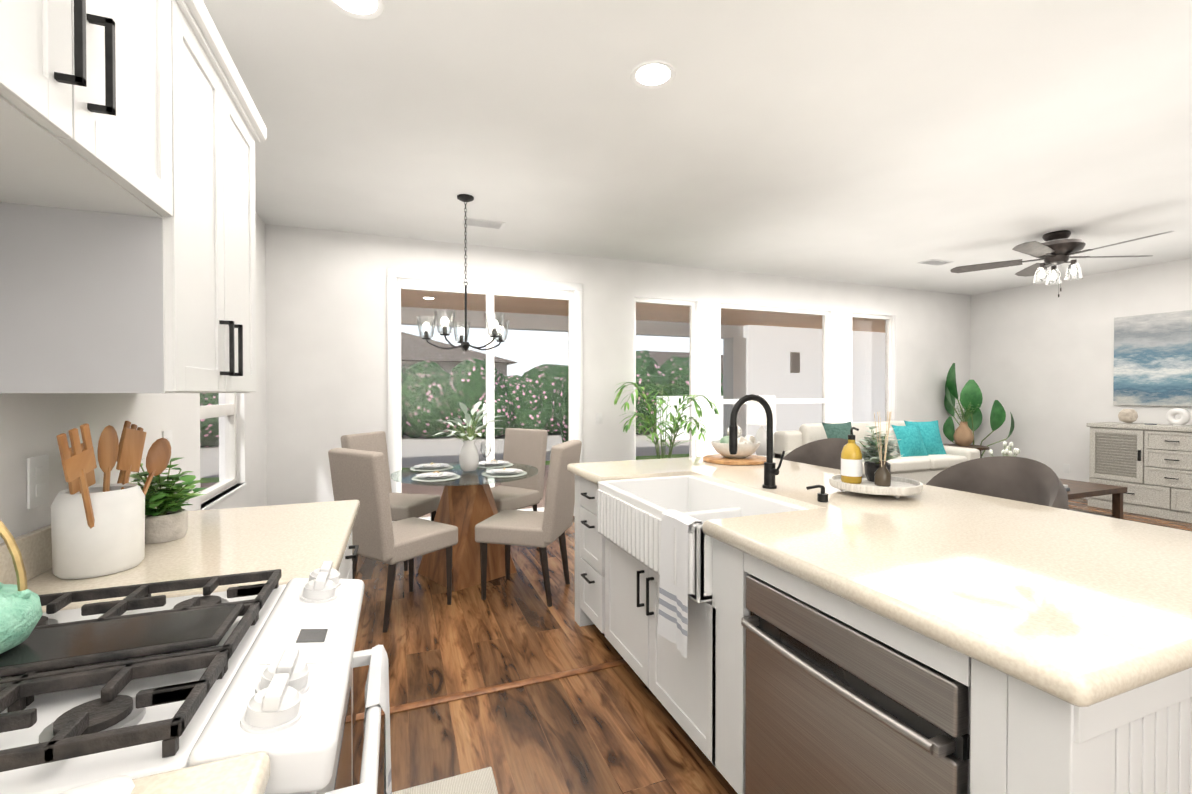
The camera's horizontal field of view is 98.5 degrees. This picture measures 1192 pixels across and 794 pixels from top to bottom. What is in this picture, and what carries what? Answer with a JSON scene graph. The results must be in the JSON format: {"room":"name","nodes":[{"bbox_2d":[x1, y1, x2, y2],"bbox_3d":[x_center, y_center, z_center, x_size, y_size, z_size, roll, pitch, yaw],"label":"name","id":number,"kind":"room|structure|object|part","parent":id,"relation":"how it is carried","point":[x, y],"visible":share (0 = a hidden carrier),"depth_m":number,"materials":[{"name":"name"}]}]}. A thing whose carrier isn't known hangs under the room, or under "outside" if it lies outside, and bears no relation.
{"room":"kitchen","nodes":[
{"label":"kitchen","id":0,"kind":"room"},
{"bbox_2d":[0,212,266,542],"bbox_3d":[-1.532,-0.069,1.177,0.440,2.790,7.060,0,1,-21],"label":"wall","id":1,"kind":"structure","parent":0,"point":[33,424],"depth_m":1.65,"materials":[{"name":"paint"}]},
{"bbox_2d":[27,455,48,508],"bbox_3d":[-1.298,0.196,1.195,0.008,0.116,0.072,0,1,-21],"label":"outlet","id":2,"kind":"object","parent":1,"relation":"attached to","point":[37,480],"depth_m":1.19,"materials":[{"name":"white plastic"}]},
{"bbox_2d":[0,487,161,584],"bbox_3d":[-0.934,0.365,0.276,0.020,0.100,3.220,0,1,-21],"label":"backsplash","id":3,"kind":"structure","parent":1,"relation":"attached to","point":[35,547],"depth_m":1.14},
{"bbox_2d":[0,0,183,227],"bbox_3d":[-0.941,-0.662,0.714,0.328,0.555,0.740,0,1,-21],"label":"upper cabinet","id":4,"kind":"object","parent":1,"relation":"attached to","point":[92,91],"depth_m":0.87,"materials":[{"name":"white paint"}]},
{"bbox_2d":[91,446,100,485],"bbox_3d":[-1.381,0.194,1.410,0.008,0.116,0.072,0,1,-21],"label":"outlet","id":5,"kind":"object","parent":1,"relation":"attached to","point":[97,472],"depth_m":1.42,"materials":[{"name":"white plastic"}]},
{"bbox_2d":[0,0,259,392],"bbox_3d":[-1.189,-0.478,1.359,0.328,0.935,0.763,0,1,-21],"label":"upper cabinet","id":6,"kind":"object","parent":1,"relation":"attached to","point":[93,300],"depth_m":1.11,"materials":[{"name":"white paint"}]},
{"bbox_2d":[163,430,172,461],"bbox_3d":[-1.556,0.179,1.867,0.008,0.116,0.072,0,1,-21],"label":"outlet","id":7,"kind":"object","parent":1,"relation":"attached to","point":[167,434],"depth_m":1.87,"materials":[{"name":"white plastic"}]},
{"bbox_2d":[200,393,246,509],"bbox_3d":[-2.494,-0.025,3.369,0.122,1.380,0.920,0,1,-21],"label":"window","id":8,"kind":"structure","parent":1,"relation":"in","point":[227,410],"depth_m":3.62,"materials":[{"name":"plastic"}]},
{"bbox_2d":[20,740,275,793],"bbox_3d":[-0.373,0.441,-0.310,0.643,0.040,1.721,0,1,-21],"label":"countertop","id":9,"kind":"structure","parent":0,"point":[248,770],"depth_m":0.56,"materials":[{"name":"beige stone"}]},
{"bbox_2d":[57,776,134,793],"bbox_3d":[-0.672,0.389,0.389,0.504,0.048,0.085,0,1,-26],"label":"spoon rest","id":10,"kind":"object","parent":9,"relation":"on","point":[119,785],"visible":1,"depth_m":0.48,"materials":[{"name":"white ceramic"}]},
{"bbox_2d":[265,224,970,515],"bbox_3d":[1.357,-0.118,6.162,9.420,2.790,0.160,0,1,-21],"label":"wall","id":11,"kind":"structure","parent":0,"point":[326,346],"depth_m":5.42,"materials":[{"name":"paint"}]},
{"bbox_2d":[387,268,582,521],"bbox_3d":[-1.066,0.039,5.192,1.930,2.495,0.128,0,1,-21],"label":"door","id":12,"kind":"structure","parent":11,"relation":"in","point":[395,285],"depth_m":5.17,"materials":[{"name":"plastic"}]},
{"bbox_2d":[596,413,601,423],"bbox_3d":[0.035,0.233,5.564,0.072,0.116,0.008,0,1,-21],"label":"outlet","id":13,"kind":"object","parent":11,"relation":"attached to","point":[598,415],"depth_m":5.56,"materials":[{"name":"white plastic"}]},
{"bbox_2d":[634,297,694,459],"bbox_3d":[0.790,-0.121,5.910,0.820,2.000,0.122,0,1,-21],"label":"window","id":14,"kind":"structure","parent":11,"relation":"in","point":[691,356],"depth_m":6.04,"materials":[{"name":"plastic"}]},
{"bbox_2d":[720,304,828,457],"bbox_3d":[2.269,-0.126,6.480,1.730,2.000,0.122,0,1,-21],"label":"window","id":15,"kind":"structure","parent":11,"relation":"in","point":[824,395],"depth_m":6.62,"materials":[{"name":"plastic"}]},
{"bbox_2d":[852,313,891,421],"bbox_3d":[3.785,-0.132,7.065,0.800,2.000,0.122,0,1,-21],"label":"window","id":16,"kind":"structure","parent":11,"relation":"in","point":[888,348],"depth_m":7.19,"materials":[{"name":"plastic"}]},
{"bbox_2d":[203,0,1191,294],"bbox_3d":[2.628,-1.540,2.854,9.420,0.120,7.220,0,1,-21],"label":"ceiling","id":17,"kind":"structure","parent":0,"point":[883,142],"depth_m":2.84,"materials":[{"name":"paint"}]},
{"bbox_2d":[327,0,384,18],"bbox_3d":[-0.892,-1.468,1.893,0.210,0.006,0.210,0,1,-21],"label":"recessed light","id":18,"kind":"object","parent":17,"relation":"in","point":[365,9],"visible":1,"depth_m":1.93,"materials":[{"name":"white plastic"}]},
{"bbox_2d":[416,194,509,350],"bbox_3d":[-0.982,-0.912,3.855,0.696,1.154,0.669,0,1,-21],"label":"chandelier","id":19,"kind":"object","parent":17,"relation":"hanging from","point":[444,322],"visible":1,"depth_m":3.80,"materials":[{"name":"black metal"}]},
{"bbox_3d":[-0.972,-1.159,3.827,0.124,0.661,0.124,0,1,-21],"label":"canopy chain","id":20,"kind":"part","parent":19,"relation":"part of","materials":[{"name":"black metal"}]},
{"bbox_2d":[462,218,504,228],"bbox_3d":[-0.965,-1.488,4.416,0.340,0.015,0.180,0,1,-21],"label":"ceiling vent","id":21,"kind":"object","parent":17,"relation":"in","point":[484,223],"visible":0.96,"depth_m":4.39,"materials":[{"name":"white metal"}]},
{"bbox_2d":[630,60,675,88],"bbox_3d":[0.262,-1.472,2.349,0.210,0.006,0.210,0,1,-21],"label":"recessed light","id":22,"kind":"object","parent":17,"relation":"in","point":[651,74],"visible":1,"depth_m":2.34,"materials":[{"name":"white plastic"}]},
{"bbox_2d":[918,259,952,265],"bbox_3d":[3.798,-1.501,5.739,0.340,0.015,0.180,0,1,-21],"label":"ceiling vent","id":23,"kind":"object","parent":17,"relation":"in","point":[936,262],"visible":0.98,"depth_m":5.71,"materials":[{"name":"white metal"}]},
{"bbox_2d":[950,230,1173,296],"bbox_3d":[4.210,-1.203,4.656,1.530,0.589,1.513,0,1,-21],"label":"ceiling fan","id":24,"kind":"object","parent":17,"relation":"hanging from","point":[1055,248],"visible":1,"depth_m":4.63,"materials":[{"name":"brown wood"}]},
{"bbox_2d":[747,395,779,458],"bbox_3d":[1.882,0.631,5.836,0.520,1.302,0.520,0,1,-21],"label":"table lamp","id":25,"kind":"object","parent":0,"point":[756,414],"visible":0.5,"depth_m":5.74,"materials":[{"name":"white ceramic"}]},
{"bbox_2d":[352,498,1191,793],"bbox_3d":[2.628,1.359,2.883,9.420,0.100,7.220,0,1,-21],"label":"floor","id":26,"kind":"structure","parent":0,"point":[617,730],"depth_m":2.26,"materials":[{"name":"brown wood"}]},
{"bbox_2d":[0,572,363,793],"bbox_3d":[-0.770,0.887,0.819,0.657,0.885,0.655,0,1,-21],"label":"range","id":27,"kind":"object","parent":26,"relation":"on","point":[210,652],"depth_m":0.70,"materials":[{"name":"white paint"}]},
{"bbox_2d":[0,520,42,653],"bbox_3d":[-0.898,0.256,0.732,0.163,0.216,0.199,0,1,-21],"label":"teapot","id":28,"kind":"object","parent":27,"relation":"on","point":[21,613],"visible":1,"depth_m":0.73,"materials":[{"name":"teal ceramic"}]},
{"bbox_2d":[16,500,359,619],"bbox_3d":[-1.060,0.423,1.469,0.643,0.040,0.906,0,1,-21],"label":"countertop","id":29,"kind":"structure","parent":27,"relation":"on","point":[223,554],"depth_m":1.24,"materials":[{"name":"beige stone"}]},
{"bbox_2d":[51,421,170,579],"bbox_3d":[-1.174,0.230,1.224,0.160,0.350,0.430,0,1,-21],"label":"utensil crock","id":30,"kind":"object","parent":29,"relation":"on","point":[97,530],"visible":1,"depth_m":1.16,"materials":[{"name":"white ceramic"}]},
{"bbox_2d":[130,458,206,543],"bbox_3d":[-1.228,0.286,1.461,0.222,0.232,0.284,0,1,-21],"label":"potted plant","id":31,"kind":"object","parent":29,"relation":"on","point":[166,520],"visible":0.85,"depth_m":1.44,"materials":[{"name":"plant"}]},
{"bbox_2d":[340,544,355,571],"bbox_3d":[-1.068,0.886,1.459,0.618,0.875,0.886,0,1,-21],"label":"base cabinet","id":32,"kind":"object","parent":26,"relation":"on","point":[347,559],"depth_m":1.78,"materials":[{"name":"white paint"}]},
{"bbox_2d":[341,431,439,570],"bbox_3d":[-1.622,0.795,4.086,0.596,1.010,0.460,0,1,14],"label":"dining chair","id":33,"kind":"object","parent":26,"relation":"on","point":[405,505],"visible":0.46,"depth_m":4.05,"materials":[{"name":"beige fabric"}]},
{"bbox_2d":[328,448,457,632],"bbox_3d":[-1.221,0.804,3.131,0.460,1.010,0.596,0,1,34],"label":"dining chair","id":34,"kind":"object","parent":26,"relation":"on","point":[378,534],"visible":0.85,"depth_m":2.90,"materials":[{"name":"beige fabric"}]},
{"bbox_2d":[392,767,497,793],"bbox_3d":[-0.150,1.326,0.652,0.430,0.010,2.340,0,1,-21],"label":"runner rug","id":35,"kind":"object","parent":26,"relation":"on","point":[480,781],"visible":1,"depth_m":1.73,"materials":[{"name":"beige fabric"}]},
{"bbox_2d":[391,462,537,591],"bbox_3d":[-0.954,0.925,3.801,1.050,0.750,1.050,0,1,-21],"label":"dining table","id":36,"kind":"object","parent":26,"relation":"on","point":[467,504],"visible":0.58,"depth_m":3.62,"materials":[{"name":"brown wood"}]},
{"bbox_2d":[410,462,448,468],"bbox_3d":[-1.255,0.524,3.930,0.318,0.047,0.318,0,1,24],"label":"place setting","id":37,"kind":"object","parent":36,"relation":"on","point":[442,464],"depth_m":3.92,"materials":[{"name":"ceramic"}]},
{"bbox_2d":[410,465,459,481],"bbox_3d":[-1.088,0.528,3.496,0.318,0.047,0.318,0,1,24],"label":"place setting","id":38,"kind":"object","parent":36,"relation":"on","point":[437,476],"depth_m":3.50,"materials":[{"name":"ceramic"}]},
{"bbox_2d":[433,401,502,470],"bbox_3d":[-0.924,0.292,3.801,0.554,0.513,0.545,0,1,-21],"label":"vase","id":39,"kind":"object","parent":36,"relation":"on","point":[469,458],"visible":1,"depth_m":3.79,"materials":[{"name":"white ceramic"}]},
{"bbox_2d":[480,442,490,470],"bbox_3d":[-0.821,0.444,3.826,0.080,0.210,0.080,0,1,-21],"label":"wine glass","id":40,"kind":"object","parent":36,"relation":"on","point":[484,456],"visible":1,"depth_m":3.82,"materials":[{"name":"clear glass"}]},
{"bbox_2d":[478,459,509,465],"bbox_3d":[-0.821,0.522,4.098,0.318,0.047,0.318,0,1,24],"label":"place setting","id":41,"kind":"object","parent":36,"relation":"on","point":[492,461],"depth_m":4.10,"materials":[{"name":"ceramic"}]},
{"bbox_2d":[477,462,526,477],"bbox_3d":[-0.653,0.527,3.663,0.318,0.047,0.318,0,1,24],"label":"place setting","id":42,"kind":"object","parent":36,"relation":"on","point":[504,472],"depth_m":3.65,"materials":[{"name":"ceramic"}]},
{"bbox_2d":[356,659,627,720],"bbox_3d":[-0.412,1.311,2.323,1.225,0.007,0.045,0,1,-21],"label":"threshold strip","id":43,"kind":"object","parent":26,"relation":"on","point":[474,693],"visible":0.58,"depth_m":2.30,"materials":[{"name":"brown wood"}]},
{"bbox_2d":[491,428,547,512],"bbox_3d":[-0.774,0.791,4.413,0.460,1.010,0.596,0,1,34],"label":"dining chair","id":44,"kind":"object","parent":26,"relation":"on","point":[525,446],"visible":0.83,"depth_m":4.48,"materials":[{"name":"beige fabric"}]},
{"bbox_2d":[475,439,581,606],"bbox_3d":[-0.438,0.801,3.433,0.596,1.010,0.460,0,1,14],"label":"dining chair","id":45,"kind":"object","parent":26,"relation":"on","point":[551,523],"visible":0.98,"depth_m":3.25,"materials":[{"name":"beige fabric"}]},
{"bbox_2d":[614,382,718,458],"bbox_3d":[0.739,0.566,5.212,1.086,1.440,1.116,0,1,-21],"label":"palm plant","id":46,"kind":"object","parent":26,"relation":"on","point":[676,428],"visible":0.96,"depth_m":5.23,"materials":[{"name":"green plant"}]},
{"bbox_2d":[783,438,847,469],"bbox_3d":[1.349,0.787,3.220,0.550,1.042,0.588,0,1,-21],"label":"bar stool","id":47,"kind":"object","parent":26,"relation":"on","point":[825,452],"visible":0.06,"depth_m":3.39,"materials":[{"name":"grey fabric"}]},
{"bbox_2d":[774,420,979,484],"bbox_3d":[3.450,0.780,6.303,2.400,0.990,0.940,0,1,-21],"label":"sofa","id":48,"kind":"object","parent":26,"relation":"on","point":[927,454],"visible":0.5,"depth_m":6.17,"materials":[{"name":"beige fabric"}]},
{"bbox_2d":[568,470,1191,793],"bbox_3d":[0.807,0.881,2.086,1.188,0.872,2.377,0,1,-21],"label":"kitchen island","id":49,"kind":"object","parent":26,"relation":"on","point":[771,625],"depth_m":1.20,"materials":[{"name":"white paint"}]},
{"bbox_2d":[741,574,970,793],"bbox_3d":[0.812,0.909,1.331,0.653,0.772,0.620,0,1,-21],"label":"dishwasher","id":50,"kind":"object","parent":49,"relation":"in","point":[834,705],"depth_m":1.19,"materials":[{"name":"metal"}]},
{"bbox_2d":[567,456,1191,717],"bbox_3d":[0.877,0.454,2.112,1.315,0.115,2.440,0,1,-21],"label":"island countertop","id":51,"kind":"structure","parent":49,"relation":"on","point":[1093,610],"depth_m":1.22,"materials":[{"name":"beige stone"}]},
{"bbox_2d":[591,474,790,605],"bbox_3d":[0.407,0.541,2.184,0.541,0.254,0.910,0,1,-21],"label":"sink","id":52,"kind":"object","parent":51,"relation":"in","point":[651,522],"depth_m":2.19,"materials":[{"name":"white ceramic"}]},
{"bbox_2d":[703,425,765,464],"bbox_3d":[0.839,0.277,3.093,0.380,0.220,0.380,0,1,-21],"label":"bowl","id":53,"kind":"object","parent":51,"relation":"on","point":[748,446],"visible":0.81,"depth_m":3.01,"materials":[{"name":"white ceramic"}]},
{"bbox_2d":[727,394,786,489],"bbox_3d":[0.682,0.192,2.190,0.242,0.408,0.090,0,1,-21],"label":"faucet","id":54,"kind":"object","parent":51,"relation":"on","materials":[{"name":"black metal"}]},
{"bbox_2d":[829,474,922,498],"bbox_3d":[1.150,0.370,2.120,0.340,0.052,0.340,0,1,-21],"label":"tray","id":55,"kind":"object","parent":51,"relation":"on","point":[898,487],"visible":0.83,"depth_m":2.03,"materials":[{"name":"white wood"}]},
{"bbox_2d":[841,427,861,483],"bbox_3d":[1.077,0.242,2.155,0.082,0.234,0.093,0,1,-21],"label":"bottle","id":56,"kind":"object","parent":55,"relation":"on","point":[851,463],"visible":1,"depth_m":2.13,"materials":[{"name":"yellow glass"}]},
{"bbox_2d":[856,426,902,481],"bbox_3d":[1.201,0.241,2.175,0.222,0.235,0.205,0,1,-21],"label":"potted plant","id":57,"kind":"object","parent":55,"relation":"on","point":[872,458],"visible":0.88,"depth_m":2.17,"materials":[{"name":"plant"}]},
{"bbox_2d":[874,412,890,486],"bbox_3d":[1.164,0.209,2.091,0.102,0.300,0.098,0,1,-21],"label":"reed diffuser","id":58,"kind":"object","parent":55,"relation":"on","point":[882,475],"visible":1,"depth_m":2.08,"materials":[{"name":"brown glass"}]},
{"bbox_2d":[943,363,1013,457],"bbox_3d":[5.189,0.394,7.125,1.100,1.749,0.752,0,1,-21],"label":"plants","id":59,"kind":"object","parent":26,"relation":"on","point":[970,400],"visible":0.81,"depth_m":6.99,"materials":[{"name":"green plant"}]},
{"bbox_2d":[926,456,1068,509],"bbox_3d":[1.712,0.796,2.277,0.550,1.042,0.588,0,1,-21],"label":"bar stool","id":60,"kind":"object","parent":26,"relation":"on","point":[1021,479],"visible":0.12,"depth_m":2.37,"materials":[{"name":"grey fabric"}]},
{"bbox_2d":[1059,478,1126,518],"bbox_3d":[4.349,1.073,5.018,1.250,0.430,0.750,0,1,-21],"label":"coffee table","id":61,"kind":"object","parent":26,"relation":"on","point":[1080,489],"visible":0.15,"depth_m":4.89,"materials":[{"name":"brown wood"}]},
{"bbox_2d":[989,441,1069,490],"bbox_3d":[4.051,0.655,4.920,0.640,0.406,0.782,0,1,-21],"label":"decor","id":62,"kind":"object","parent":61,"relation":"on","point":[1008,452],"visible":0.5,"depth_m":5.14,"materials":[{"name":"white ceramic"}]},
{"bbox_2d":[1086,422,1191,522],"bbox_3d":[6.215,0.796,5.446,0.507,0.975,1.410,0,1,-21],"label":"sideboard","id":63,"kind":"object","parent":26,"relation":"on","point":[1149,467],"visible":0.88,"depth_m":5.55,"materials":[{"name":"white wood"}]},
{"bbox_2d":[1118,408,1190,425],"bbox_3d":[6.147,0.211,5.671,0.166,0.189,0.578,0,1,-21],"label":"decor","id":64,"kind":"object","parent":63,"relation":"on","point":[1128,415],"visible":0.98,"depth_m":5.54,"materials":[{"name":"white ceramic"}]},
{"bbox_2d":[970,258,1191,481],"bbox_3d":[6.976,-0.101,4.461,0.160,2.790,7.060,0,1,-21],"label":"wall","id":65,"kind":"structure","parent":0,"point":[1041,362],"depth_m":6.67,"materials":[{"name":"paint"}]},
{"bbox_2d":[1113,309,1191,406],"bbox_3d":[6.463,-0.422,5.514,0.035,1.050,1.380,0,1,-21],"label":"canvas painting","id":66,"kind":"object","parent":65,"relation":"attached to","point":[1152,359],"visible":0.94,"depth_m":5.82,"materials":[{"name":"blue fabric"}]},
{"label":"outside","id":67,"kind":"structure","parent":0,"visible":0},
{"bbox_2d":[200,428,720,477],"bbox_3d":[-9.376,1.103,31.349,85.000,0.090,54.539,0,1,-21],"label":"ground","id":68,"kind":"structure","parent":67,"point":[451,445],"depth_m":12.19,"materials":[{"name":"grey concrete"}]},
{"bbox_2d":[200,454,688,516],"bbox_3d":[0.575,1.311,8.341,15.000,0.088,4.438,0,1,-21],"label":"patio slab","id":69,"kind":"object","parent":68,"relation":"on","point":[414,489],"depth_m":7.33,"materials":[{"name":"grey concrete"}]},
{"bbox_2d":[401,289,884,436],"bbox_3d":[0.665,-0.212,8.092,15.000,2.960,3.938,0,1,-21],"label":"roof","id":70,"kind":"structure","parent":69,"relation":"on","point":[732,357],"depth_m":9.31,"materials":[{"name":"brown paint"}]},
{"bbox_2d":[744,325,884,454],"bbox_3d":[5.558,-0.139,11.802,5.200,2.760,0.340,0,1,-21],"label":"wall","id":71,"kind":"structure","parent":69,"relation":"on","point":[773,359],"depth_m":11.24,"materials":[{"name":"paint"}]},
{"bbox_2d":[200,350,722,446],"bbox_3d":[-3.461,-0.064,13.909,24.154,3.060,7.196,0,1,-21],"label":"bushes","id":72,"kind":"object","parent":68,"relation":"on","point":[519,413],"depth_m":14.99,"materials":[{"name":"green plant"}]},
{"bbox_2d":[401,332,722,375],"bbox_3d":[2.905,-1.124,31.468,57.470,4.300,12.322,0,1,-29],"label":"neighbor house","id":73,"kind":"structure","parent":68,"relation":"on","point":[431,353],"depth_m":21.34,"materials":[{"name":"tile"}]},
{"bbox_2d":[657,396,722,439],"bbox_3d":[12.563,0.557,18.795,23.100,1.250,0.250,0,1,-21],"label":"fence","id":74,"kind":"object","parent":68,"relation":"on","point":[685,411],"depth_m":14.70,"materials":[{"name":"paint"}]}
]}

